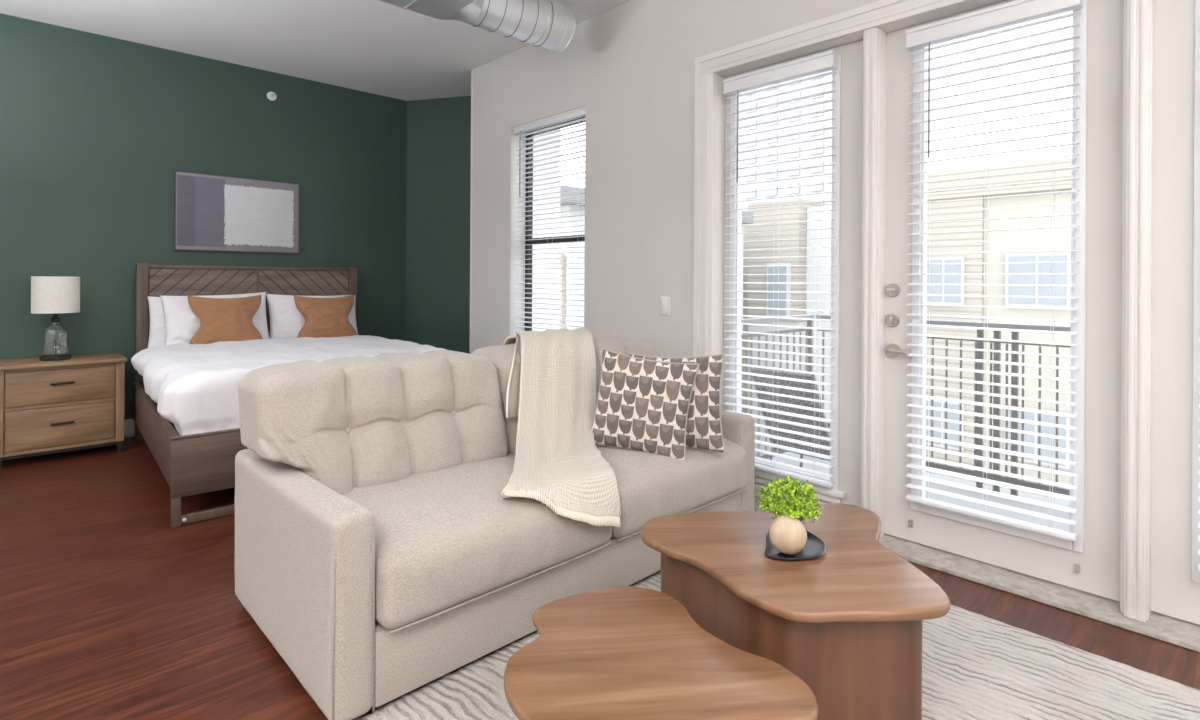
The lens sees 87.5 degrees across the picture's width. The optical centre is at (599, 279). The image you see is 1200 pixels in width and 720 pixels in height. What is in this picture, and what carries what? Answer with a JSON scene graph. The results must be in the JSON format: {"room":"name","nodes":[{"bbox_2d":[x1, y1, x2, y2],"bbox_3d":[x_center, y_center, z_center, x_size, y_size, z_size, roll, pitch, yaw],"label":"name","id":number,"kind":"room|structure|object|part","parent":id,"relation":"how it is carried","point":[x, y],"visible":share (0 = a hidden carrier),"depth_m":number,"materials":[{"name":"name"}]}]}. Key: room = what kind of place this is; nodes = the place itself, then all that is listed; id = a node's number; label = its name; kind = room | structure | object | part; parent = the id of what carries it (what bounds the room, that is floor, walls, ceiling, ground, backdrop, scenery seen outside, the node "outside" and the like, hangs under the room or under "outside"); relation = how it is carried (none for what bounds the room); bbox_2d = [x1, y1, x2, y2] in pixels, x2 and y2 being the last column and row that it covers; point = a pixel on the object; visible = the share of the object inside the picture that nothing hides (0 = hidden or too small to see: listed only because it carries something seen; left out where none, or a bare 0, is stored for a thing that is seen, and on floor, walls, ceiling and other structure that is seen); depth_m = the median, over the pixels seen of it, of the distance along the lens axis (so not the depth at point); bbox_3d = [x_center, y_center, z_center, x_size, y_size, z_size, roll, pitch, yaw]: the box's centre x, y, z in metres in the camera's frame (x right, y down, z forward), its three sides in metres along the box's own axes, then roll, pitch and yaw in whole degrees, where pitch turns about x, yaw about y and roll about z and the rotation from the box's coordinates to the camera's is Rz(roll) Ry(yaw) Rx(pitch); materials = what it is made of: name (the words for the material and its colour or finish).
{"room":"studio apartment","nodes":[
{"label":"studio apartment","id":0,"kind":"room"},
{"bbox_2d":[0,13,406,418],"bbox_3d":[-4.445,-0.321,4.243,6.660,3.090,0.120,0,0,-44],"label":"wall","id":1,"kind":"structure","parent":0,"point":[96,129],"depth_m":4.95,"materials":[{"name":"green paint"}]},
{"bbox_2d":[124,418,134,437],"bbox_3d":[-4.413,1.154,4.186,6.640,0.140,0.016,0,0,-44],"label":"baseboard","id":2,"kind":"structure","parent":1,"relation":"attached to","point":[129,424],"depth_m":4.89,"materials":[{"name":"paint"}]},
{"bbox_2d":[174,171,299,253],"bbox_3d":[-3.107,-0.559,5.417,0.957,0.642,0.035,0,0,-44],"label":"painting","id":3,"kind":"object","parent":1,"relation":"attached to","point":[221,213],"visible":1,"depth_m":5.37,"materials":[{"name":"paint"}]},
{"bbox_2d":[267,92,276,100],"bbox_3d":[-2.917,-1.639,5.583,0.080,0.080,0.050,0,0,-44],"label":"sprinkler","id":4,"kind":"object","parent":1,"relation":"attached to","point":[271,96],"visible":1,"depth_m":5.58,"materials":[{"name":"white plastic"}]},
{"bbox_2d":[0,0,630,100],"bbox_3d":[-0.846,-1.905,1.326,7.800,0.120,9.300,0,0,-44],"label":"ceiling","id":5,"kind":"structure","parent":0,"point":[378,47],"depth_m":4.74,"materials":[{"name":"paint"}]},
{"bbox_2d":[380,0,575,52],"bbox_3d":[-1.118,-1.672,3.246,2.468,0.349,0.416,0,0,-44],"label":"air duct","id":6,"kind":"object","parent":5,"relation":"hanging from","point":[549,25],"visible":1,"depth_m":3.76,"materials":[{"name":"metal"}]},
{"bbox_2d":[405,96,470,353],"bbox_3d":[-1.251,-0.302,6.332,1.552,3.090,0.100,0,0,16],"label":"wall","id":7,"kind":"structure","parent":0,"point":[438,166],"depth_m":6.39,"materials":[{"name":"green paint"}]},
{"bbox_2d":[0,436,1199,719],"bbox_3d":[-1.218,1.293,0.987,6.820,0.100,9.300,0,0,-44],"label":"floor","id":8,"kind":"structure","parent":0,"point":[109,610],"depth_m":2.34,"materials":[{"name":"red wood"}]},
{"bbox_2d":[0,352,126,469],"bbox_3d":[-3.794,0.893,4.396,0.706,0.668,0.510,0,0,-44],"label":"nightstand","id":9,"kind":"object","parent":8,"relation":"on","point":[77,402],"visible":1,"depth_m":4.24,"materials":[{"name":"brown wood"}]},
{"bbox_3d":[-3.877,0.864,4.038,0.050,0.562,0.050,0,0,-44],"label":"corner post","id":10,"kind":"part","parent":9,"relation":"part of","materials":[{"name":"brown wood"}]},
{"bbox_2d":[31,276,79,360],"bbox_3d":[-3.802,0.269,4.378,0.263,0.580,0.263,0,0,-44],"label":"table lamp","id":11,"kind":"object","parent":9,"relation":"on","point":[49,295],"visible":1,"depth_m":4.29,"materials":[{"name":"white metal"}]},
{"bbox_3d":[-3.801,0.105,4.378,0.263,0.252,0.263,0,0,-44],"label":"shade frame","id":12,"kind":"part","parent":11,"relation":"part of","materials":[{"name":"white fabric"}]},
{"bbox_3d":[-3.801,0.105,4.378,0.260,0.250,0.260,0,0,-44],"label":"lamp shade","id":13,"kind":"part","parent":11,"relation":"part of","materials":[{"name":"fabric"}]},
{"bbox_3d":[-3.803,0.412,4.378,0.144,0.229,0.144,0,0,-44],"label":"glass","id":14,"kind":"part","parent":11,"relation":"part of","materials":[{"name":"clear glass"}]},
{"bbox_3d":[-3.803,0.373,4.378,0.052,0.307,0.052,0,0,-44],"label":"stem","id":15,"kind":"part","parent":11,"relation":"part of","materials":[{"name":"clear glass"}]},
{"bbox_3d":[-3.645,1.135,4.245,0.572,0.022,0.019,0,0,-44],"label":"rail","id":16,"kind":"part","parent":9,"relation":"part of","materials":[{"name":"brown wood"}]},
{"bbox_3d":[-3.644,0.844,4.245,0.572,0.020,0.019,0,0,-44],"label":"rail","id":17,"kind":"part","parent":9,"relation":"part of","materials":[{"name":"brown wood"}]},
{"bbox_3d":[-3.642,0.594,4.245,0.572,0.020,0.019,0,0,-44],"label":"rail","id":18,"kind":"part","parent":9,"relation":"part of","materials":[{"name":"brown wood"}]},
{"bbox_3d":[-3.644,0.989,4.245,0.562,0.260,0.017,0,0,-44],"label":"drawer","id":19,"kind":"part","parent":9,"relation":"part of","materials":[{"name":"brown wood"}]},
{"bbox_3d":[-3.643,0.719,4.245,0.562,0.220,0.017,0,0,-44],"label":"drawer","id":20,"kind":"part","parent":9,"relation":"part of","materials":[{"name":"brown wood"}]},
{"bbox_3d":[-3.627,0.969,4.227,0.126,0.016,0.034,0,0,-44],"label":"handle","id":21,"kind":"part","parent":9,"relation":"part of","materials":[{"name":"black metal"}]},
{"bbox_3d":[-3.625,0.699,4.227,0.126,0.016,0.034,0,0,-44],"label":"handle","id":22,"kind":"part","parent":9,"relation":"part of","materials":[{"name":"black metal"}]},
{"bbox_3d":[-3.427,0.867,4.471,0.050,0.562,0.050,0,0,-44],"label":"corner post","id":23,"kind":"part","parent":9,"relation":"part of","materials":[{"name":"brown wood"}]},
{"bbox_2d":[132,264,357,527],"bbox_3d":[-2.220,0.561,4.546,1.744,1.352,2.288,0,0,-41],"label":"bed","id":24,"kind":"object","parent":8,"relation":"on","point":[192,464],"visible":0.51,"depth_m":4.82,"materials":[{"name":"brown wood"}]},
{"bbox_3d":[-3.553,0.553,4.859,0.075,1.352,0.070,0,0,-41],"label":"headboard post","id":25,"kind":"part","parent":24,"relation":"part of","materials":[{"name":"brown wood"}]},
{"bbox_3d":[-2.849,0.922,3.979,0.034,0.273,2.182,0,0,-41],"label":"rail","id":26,"kind":"part","parent":24,"relation":"part of","materials":[{"name":"brown wood"}]},
{"bbox_2d":[144,388,178,433],"bbox_3d":[-2.231,0.847,4.557,1.590,0.420,2.100,0,0,-41],"label":"mattress","id":27,"kind":"object","parent":24,"relation":"on","point":[171,423],"visible":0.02,"depth_m":3.63,"materials":[{"name":"fabric"}]},
{"bbox_2d":[131,335,446,435],"bbox_3d":[-2.079,0.638,4.383,1.813,0.347,1.823,0,0,-41],"label":"duvet","id":28,"kind":"object","parent":27,"relation":"on","point":[194,387],"visible":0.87,"depth_m":3.68,"materials":[{"name":"white fabric"}]},
{"bbox_2d":[187,295,262,343],"bbox_3d":[-2.881,0.328,4.837,0.503,0.419,0.220,0,0,-41],"label":"pillow","id":29,"kind":"object","parent":28,"relation":"on","point":[221,319],"visible":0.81,"depth_m":4.77,"materials":[{"name":"fabric"}]},
{"bbox_2d":[294,295,356,337],"bbox_3d":[-2.345,0.341,5.378,0.503,0.419,0.229,0,0,-41],"label":"pillow","id":30,"kind":"object","parent":28,"relation":"on","point":[324,317],"visible":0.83,"depth_m":5.30,"materials":[{"name":"fabric"}]},
{"bbox_3d":[-2.796,0.592,5.210,1.690,0.083,0.370,0,0,-41],"label":"sheet","id":31,"kind":"object","parent":27,"relation":"on","visible":0},
{"bbox_2d":[147,296,164,347],"bbox_3d":[-3.202,0.346,5.009,0.692,0.430,0.224,0,0,-41],"label":"bed pillow","id":32,"kind":"object","parent":31,"relation":"on","point":[157,322],"visible":0.2,"depth_m":4.80,"materials":[{"name":"white fabric"}]},
{"bbox_2d":[160,292,269,344],"bbox_3d":[-3.016,0.327,4.947,0.742,0.451,0.226,0,0,-41],"label":"bed pillow","id":33,"kind":"object","parent":31,"relation":"on","point":[181,323],"visible":0.45,"depth_m":4.75,"materials":[{"name":"white fabric"}]},
{"bbox_2d":[266,294,357,338],"bbox_3d":[-2.496,0.345,5.484,0.755,0.445,0.228,0,0,-39],"label":"bed pillow","id":34,"kind":"object","parent":31,"relation":"on","point":[286,321],"visible":0.41,"depth_m":5.30,"materials":[{"name":"white fabric"}]},
{"bbox_3d":[-1.490,1.169,3.700,1.734,0.144,0.039,0,0,-41],"label":"foot leg frame","id":35,"kind":"part","parent":24,"relation":"part of","materials":[{"name":"brown wood"}]},
{"bbox_3d":[-1.485,0.951,3.696,1.740,0.291,0.031,0,0,-41],"label":"footboard","id":36,"kind":"part","parent":24,"relation":"part of","materials":[{"name":"brown wood"}]},
{"bbox_3d":[-2.951,0.410,5.390,1.528,1.045,0.035,0,0,-41],"label":"headboard","id":37,"kind":"part","parent":24,"relation":"part of","materials":[{"name":"brown wood"}]},
{"bbox_3d":[-2.943,-0.099,5.384,1.528,0.028,0.054,0,0,-41],"label":"rail","id":38,"kind":"part","parent":24,"relation":"part of","materials":[{"name":"brown wood"}]},
{"bbox_3d":[-2.340,0.560,5.910,0.075,1.352,0.070,0,0,-41],"label":"headboard post","id":39,"kind":"part","parent":24,"relation":"part of","materials":[{"name":"brown wood"}]},
{"bbox_2d":[235,336,754,719],"bbox_3d":[-0.291,0.784,2.730,2.102,0.928,1.064,0,0,-44],"label":"sofa","id":40,"kind":"object","parent":8,"relation":"on","point":[380,551],"visible":0.73,"depth_m":2.15,"materials":[{"name":"fabric"}]},
{"bbox_3d":[-1.015,0.932,2.080,0.127,0.572,1.000,0,0,-44],"label":"arm","id":41,"kind":"part","parent":40,"relation":"part of","materials":[{"name":"fabric"}]},
{"bbox_2d":[238,350,507,494],"bbox_3d":[-0.873,0.555,2.533,0.988,0.476,0.436,0,0,-44],"label":"cushion","id":42,"kind":"object","parent":40,"relation":"on","point":[350,425],"depth_m":2.34,"materials":[{"name":"fabric"}]},
{"bbox_2d":[343,452,611,628],"bbox_3d":[-0.518,0.872,2.310,0.914,0.251,0.771,0,0,-44],"label":"seat cushion","id":43,"kind":"object","parent":40,"relation":"on","point":[447,538],"depth_m":2.01,"materials":[{"name":"fabric"}]},
{"bbox_2d":[501,328,620,526],"bbox_3d":[-0.214,0.579,2.841,0.472,0.647,1.466,0,0,-9],"label":"throw blanket","id":44,"kind":"object","parent":40,"relation":"on","point":[552,391],"visible":0.98,"depth_m":2.71,"materials":[{"name":"beige fabric"}]},
{"bbox_2d":[471,336,662,453],"bbox_3d":[-0.114,0.559,3.259,1.116,0.478,0.439,0,0,-44],"label":"cushion","id":45,"kind":"object","parent":40,"relation":"on","point":[501,356],"depth_m":3.03,"materials":[{"name":"fabric"}]},
{"bbox_2d":[591,348,699,459],"bbox_3d":[0.189,0.559,2.798,0.506,0.487,0.175,0,0,12],"label":"throw pillow","id":46,"kind":"object","parent":40,"relation":"on","point":[643,404],"visible":0.98,"depth_m":2.74,"materials":[{"name":"fabric"}]},
{"bbox_2d":[596,438,746,537],"bbox_3d":[0.139,0.875,2.942,0.913,0.251,0.772,0,0,-44],"label":"seat cushion","id":47,"kind":"object","parent":40,"relation":"on","point":[650,485],"depth_m":2.63,"materials":[{"name":"fabric"}]},
{"bbox_2d":[627,353,725,453],"bbox_3d":[0.343,0.560,2.872,0.469,0.451,0.173,0,0,18],"label":"throw pillow","id":48,"kind":"object","parent":40,"relation":"on","point":[704,427],"visible":0.46,"depth_m":2.78,"materials":[{"name":"fabric"}]},
{"bbox_3d":[0.389,0.948,3.428,0.128,0.556,1.000,0,0,-44],"label":"arm","id":49,"kind":"part","parent":40,"relation":"part of","materials":[{"name":"fabric"}]},
{"bbox_2d":[355,572,1199,719],"bbox_3d":[1.000,1.247,1.068,2.380,0.015,3.353,0,0,-44],"label":"area rug","id":50,"kind":"object","parent":8,"relation":"on","point":[975,666],"visible":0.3,"depth_m":1.92,"materials":[{"name":"white fabric"}]},
{"bbox_2d":[504,586,818,719],"bbox_3d":[0.089,1.062,1.453,0.602,0.344,0.727,0,0,-44],"label":"coffee table","id":51,"kind":"object","parent":50,"relation":"on","point":[617,652],"visible":1,"depth_m":1.43,"materials":[{"name":"brown wood"}]},
{"bbox_2d":[640,503,950,719],"bbox_3d":[0.578,1.015,1.829,0.837,0.444,0.714,0,0,-11],"label":"coffee table","id":52,"kind":"object","parent":50,"relation":"on","point":[846,620],"visible":0.89,"depth_m":1.62,"materials":[{"name":"brown wood"}]},
{"bbox_2d":[764,531,825,558],"bbox_3d":[0.576,0.777,1.847,0.170,0.031,0.214,0,0,18],"label":"tray","id":53,"kind":"object","parent":52,"relation":"on","point":[815,547],"visible":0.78,"depth_m":1.82,"materials":[{"name":"grey metal"}]},
{"bbox_2d":[769,515,806,554],"bbox_3d":[0.542,0.736,1.806,0.105,0.105,0.105,0,0,-44],"label":"decorative ball","id":54,"kind":"object","parent":53,"relation":"on","point":[788,535],"visible":0.95,"depth_m":1.77,"materials":[{"name":"brown wood"}]},
{"bbox_2d":[756,475,823,523],"bbox_3d":[0.569,0.690,1.888,0.194,0.197,0.197,0,0,-44],"label":"potted plant","id":55,"kind":"object","parent":53,"relation":"on","point":[795,503],"visible":0.94,"depth_m":1.86,"materials":[{"name":"green plant"}]},
{"bbox_2d":[471,0,879,356],"bbox_3d":[1.912,-0.284,2.991,0.900,3.090,7.870,0,0,-44],"label":"wall","id":56,"kind":"structure","parent":0,"point":[630,65],"depth_m":4.22,"materials":[{"name":"beige paint"}]},
{"bbox_2d":[470,69,472,353],"bbox_3d":[-1.131,-0.302,5.518,0.016,3.090,0.020,0,0,-44],"label":"trim","id":57,"kind":"structure","parent":56,"relation":"attached to","point":[472,69],"depth_m":5.51,"materials":[{"name":"paint"}]},
{"bbox_2d":[525,117,584,330],"bbox_3d":[-0.294,-0.354,4.890,0.055,1.765,0.895,0,0,-44],"label":"window","id":58,"kind":"structure","parent":56,"relation":"in","point":[572,239],"depth_m":5.18,"materials":[{"name":"black metal"}]},
{"bbox_2d":[513,107,584,330],"bbox_3d":[-0.391,-0.370,4.793,0.070,1.735,0.877,0,0,-44],"label":"blind","id":59,"kind":"object","parent":58,"relation":"attached to","point":[578,113],"visible":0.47,"depth_m":4.78,"materials":[{"name":"white plastic"}]},
{"bbox_2d":[660,297,669,315],"bbox_3d":[0.403,0.165,3.902,0.012,0.118,0.084,0,0,-44],"label":"light switch","id":60,"kind":"object","parent":56,"relation":"attached to","point":[664,301],"visible":1,"depth_m":3.90,"materials":[{"name":"paint"}]},
{"bbox_2d":[723,50,836,487],"bbox_3d":[0.951,-0.050,3.398,0.070,2.202,0.660,0,0,-44],"label":"blind","id":61,"kind":"object","parent":56,"relation":"attached to","point":[826,61],"visible":0.88,"depth_m":3.37,"materials":[{"name":"white plastic"}]},
{"bbox_3d":[0.951,1.041,3.404,0.048,0.020,0.648,0,0,-44],"label":"rail","id":62,"kind":"part","parent":61,"relation":"part of","materials":[{"name":"white plastic"}]},
{"bbox_2d":[723,40,862,506],"bbox_3d":[1.031,0.015,3.403,0.090,2.422,0.854,0,0,-44],"label":"door","id":63,"kind":"structure","parent":56,"relation":"in","point":[846,323],"depth_m":3.19,"materials":[{"name":"paint"}]},
{"bbox_2d":[693,0,968,356],"bbox_3d":[1.741,-0.032,2.499,0.028,2.545,3.395,0,0,-44],"label":"trim","id":64,"kind":"structure","parent":56,"relation":"attached to","point":[882,12],"depth_m":3.63,"materials":[{"name":"paint"}]},
{"bbox_2d":[713,0,1005,410],"bbox_3d":[1.832,0.001,2.583,0.220,2.480,3.190,0,0,-44],"label":"trim","id":65,"kind":"structure","parent":56,"relation":"attached to","point":[719,112],"depth_m":3.65,"materials":[{"name":"paint"}]},
{"bbox_2d":[861,27,886,536],"bbox_3d":[1.336,0.020,3.047,0.173,2.433,0.082,0,0,-44],"label":"trim","id":66,"kind":"structure","parent":56,"relation":"attached to","point":[874,39],"depth_m":2.99,"materials":[{"name":"paint"}]},
{"bbox_2d":[755,496,1199,651],"bbox_3d":[1.756,1.250,2.607,0.285,0.020,3.320,0,0,-44],"label":"trim","id":67,"kind":"structure","parent":56,"relation":"attached to","point":[1163,627],"depth_m":2.50,"materials":[{"name":"grey stone"}]},
{"bbox_2d":[905,0,1082,540],"bbox_3d":[1.645,-0.064,2.674,0.070,2.167,0.648,0,0,-44],"label":"blind","id":68,"kind":"object","parent":56,"relation":"attached to","point":[1016,12],"visible":1,"depth_m":2.65,"materials":[{"name":"white plastic"}]},
{"bbox_3d":[1.646,1.010,2.681,0.048,0.020,0.636,0,0,-44],"label":"rail","id":69,"kind":"part","parent":68,"relation":"part of","materials":[{"name":"white plastic"}]},
{"bbox_2d":[884,0,1123,600],"bbox_3d":[1.686,0.019,2.707,0.109,2.422,0.894,0,0,-44],"label":"door","id":70,"kind":"structure","parent":56,"relation":"in","point":[1090,563],"depth_m":2.49,"materials":[{"name":"paint"}]},
{"bbox_3d":[1.402,0.338,3.003,0.016,0.068,0.068,0,0,-44],"label":"handle","id":71,"kind":"part","parent":70,"relation":"part of","materials":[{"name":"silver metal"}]},
{"bbox_3d":[1.410,0.339,2.952,0.054,0.026,0.106,0,0,-44],"label":"lever","id":72,"kind":"part","parent":70,"relation":"part of","materials":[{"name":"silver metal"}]},
{"bbox_3d":[1.704,-0.035,2.719,0.056,2.223,0.650,0,0,-44],"label":"glass frame","id":73,"kind":"part","parent":70,"relation":"part of","materials":[{"name":"clear glass"}]},
{"bbox_2d":[1120,0,1153,621],"bbox_3d":[2.011,0.024,2.343,0.173,2.433,0.080,0,0,-44],"label":"trim","id":74,"kind":"structure","parent":56,"relation":"attached to","point":[1138,15],"depth_m":2.29,"materials":[{"name":"paint"}]},
{"bbox_2d":[1151,0,1199,624],"bbox_3d":[2.351,0.023,2.048,0.061,2.422,0.818,0,0,-44],"label":"door","id":75,"kind":"structure","parent":56,"relation":"in","point":[1175,492],"depth_m":2.29,"materials":[{"name":"paint"}]},
{"bbox_3d":[2.352,-0.031,2.044,0.056,2.223,0.604,0,0,-44],"label":"glass frame","id":76,"kind":"part","parent":75,"relation":"part of","materials":[{"name":"white plastic"}]},
{"bbox_2d":[1197,274,1199,571],"bbox_3d":[2.304,-0.060,1.988,0.070,2.167,0.597,0,0,-44],"label":"blind","id":77,"kind":"object","parent":56,"relation":"attached to","point":[1198,565],"visible":1,"depth_m":2.19,"materials":[{"name":"white plastic"}]},
{"bbox_2d":[768,452,1069,531],"bbox_3d":[2.886,1.517,2.862,1.700,0.200,5.120,0,0,-44],"label":"floor","id":78,"kind":"structure","parent":0,"point":[1010,514],"depth_m":4.03,"materials":[{"name":"concrete"}]},
{"bbox_2d":[741,314,813,458],"bbox_3d":[1.168,0.844,4.591,1.532,1.124,0.070,0,0,-44],"label":"balcony railing","id":79,"kind":"object","parent":78,"relation":"on","point":[809,332],"visible":0.26,"depth_m":4.72,"materials":[{"name":"metal"}]},
{"bbox_3d":[1.159,1.309,4.586,1.515,0.035,0.028,0,0,-44],"label":"rail","id":80,"kind":"part","parent":79,"relation":"part of","materials":[{"name":"metal"}]},
{"bbox_3d":[1.165,0.400,4.586,1.515,0.023,0.024,0,0,-44],"label":"rail","id":81,"kind":"part","parent":79,"relation":"part of","materials":[{"name":"metal"}]},
{"bbox_3d":[1.165,0.297,4.586,1.515,0.030,0.070,0,0,-44],"label":"rail","id":82,"kind":"part","parent":79,"relation":"part of","materials":[{"name":"grey metal"}]},
{"bbox_3d":[1.708,0.863,5.110,0.034,1.094,0.034,0,0,-44],"label":"post","id":83,"kind":"part","parent":79,"relation":"part of","materials":[{"name":"metal"}]},
{"bbox_2d":[749,367,829,466],"bbox_3d":[1.363,0.981,4.113,0.711,0.857,0.468,0,0,-44],"label":"patio chair","id":84,"kind":"object","parent":78,"relation":"on","point":[811,377],"visible":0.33,"depth_m":3.96,"materials":[{"name":"metal"}]},
{"bbox_3d":[1.214,0.981,4.268,0.711,0.857,0.022,0,0,-44],"label":"frame","id":85,"kind":"part","parent":84,"relation":"part of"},
{"bbox_3d":[1.511,0.982,3.959,0.711,0.857,0.022,0,0,-44],"label":"frame","id":86,"kind":"part","parent":84,"relation":"part of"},
{"bbox_2d":[816,315,1070,495],"bbox_3d":[3.029,0.855,3.771,0.070,1.124,3.640,0,0,-44],"label":"balcony railing","id":87,"kind":"object","parent":78,"relation":"on","point":[979,344],"visible":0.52,"depth_m":4.16,"materials":[{"name":"metal"}]},
{"bbox_3d":[3.032,0.308,3.771,0.070,0.030,3.640,0,0,-44],"label":"rail","id":88,"kind":"part","parent":87,"relation":"part of","materials":[{"name":"grey metal"}]},
{"bbox_3d":[3.031,0.411,3.771,0.024,0.023,3.640,0,0,-44],"label":"rail","id":89,"kind":"part","parent":87,"relation":"part of","materials":[{"name":"metal"}]},
{"bbox_3d":[2.575,0.868,4.244,0.034,1.094,0.034,0,0,-44],"label":"post","id":90,"kind":"part","parent":87,"relation":"part of","materials":[{"name":"metal"}]},
{"bbox_3d":[2.643,0.868,4.173,0.034,1.094,0.034,0,0,-44],"label":"post","id":91,"kind":"part","parent":87,"relation":"part of","materials":[{"name":"metal"}]},
{"bbox_3d":[3.026,1.320,3.771,0.028,0.035,3.640,0,0,-44],"label":"rail","id":92,"kind":"part","parent":87,"relation":"part of","materials":[{"name":"metal"}]},
{"bbox_3d":[2.713,0.869,4.099,0.034,1.094,0.034,0,0,-44],"label":"post","id":93,"kind":"part","parent":87,"relation":"part of","materials":[{"name":"metal"}]},
{"bbox_3d":[15.973,7.444,29.236,56.400,0.200,100.000,0,0,-44],"label":"ground","id":94,"kind":"structure","parent":0,"visible":0},
{"bbox_2d":[560,185,752,411],"bbox_3d":[-0.512,2.747,15.534,7.200,9.000,5.300,0,0,-44],"label":"apartment building","id":95,"kind":"object","parent":94,"relation":"on","point":[749,220],"visible":0.1,"depth_m":12.26,"materials":[{"name":"beige"}]},
{"bbox_3d":[-1.317,3.392,12.824,0.090,7.700,1.700,0,0,-44],"label":"siding panel","id":96,"kind":"part","parent":95,"relation":"part of","materials":[{"name":"beige"}]},
{"bbox_2d":[743,198,830,458],"bbox_3d":[4.375,2.516,22.691,6.240,9.520,9.340,0,0,-44],"label":"apartment building","id":97,"kind":"object","parent":94,"relation":"on","point":[794,208],"visible":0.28,"depth_m":17.78,"materials":[{"name":"beige"}]},
{"bbox_3d":[5.006,0.304,17.628,0.120,1.350,0.540,0,0,-44],"label":"pane","id":98,"kind":"part","parent":97,"relation":"part of","materials":[{"name":"blue glass"}]},
{"bbox_2d":[742,70,831,224],"bbox_3d":[9.271,-2.196,39.382,8.100,19.000,16.000,0,0,-44],"label":"sky","id":99,"kind":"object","parent":94,"relation":"on","point":[826,115],"visible":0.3,"depth_m":33.01,"materials":[{"name":"white"}]},
{"bbox_2d":[806,158,1071,501],"bbox_3d":[16.166,2.445,10.437,6.200,9.800,24.650,0,0,-44],"label":"apartment building","id":100,"kind":"object","parent":94,"relation":"on","point":[1058,221],"visible":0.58,"depth_m":13.94,"materials":[{"name":"beige paint"}]},
{"bbox_3d":[7.819,3.346,14.694,0.060,0.980,0.335,0,0,-44],"label":"pane","id":101,"kind":"part","parent":100,"relation":"part of","materials":[{"name":"blue glass"}]},
{"bbox_3d":[7.838,0.026,14.694,0.060,0.980,0.335,0,0,-44],"label":"pane","id":102,"kind":"part","parent":100,"relation":"part of","materials":[{"name":"blue glass"}]},
{"bbox_3d":[8.092,3.348,14.409,0.060,0.980,0.335,0,0,-44],"label":"pane","id":103,"kind":"part","parent":100,"relation":"part of","materials":[{"name":"blue glass"}]},
{"bbox_3d":[8.112,0.028,14.409,0.060,0.980,0.335,0,0,-44],"label":"pane","id":104,"kind":"part","parent":100,"relation":"part of","materials":[{"name":"blue glass"}]},
{"bbox_3d":[9.071,3.328,13.505,0.060,1.030,0.485,0,0,-44],"label":"pane","id":105,"kind":"part","parent":100,"relation":"part of","materials":[{"name":"blue glass"}]},
{"bbox_3d":[9.091,0.008,13.505,0.060,1.030,0.485,0,0,-44],"label":"pane","id":106,"kind":"part","parent":100,"relation":"part of","materials":[{"name":"blue glass"}]},
{"bbox_3d":[9.448,3.330,13.111,0.060,1.030,0.485,0,0,-44],"label":"pane","id":107,"kind":"part","parent":100,"relation":"part of","materials":[{"name":"glass"}]},
{"bbox_3d":[9.468,0.011,13.111,0.060,1.030,0.485,0,0,-44],"label":"pane","id":108,"kind":"part","parent":100,"relation":"part of","materials":[{"name":"blue glass"}]}
]}

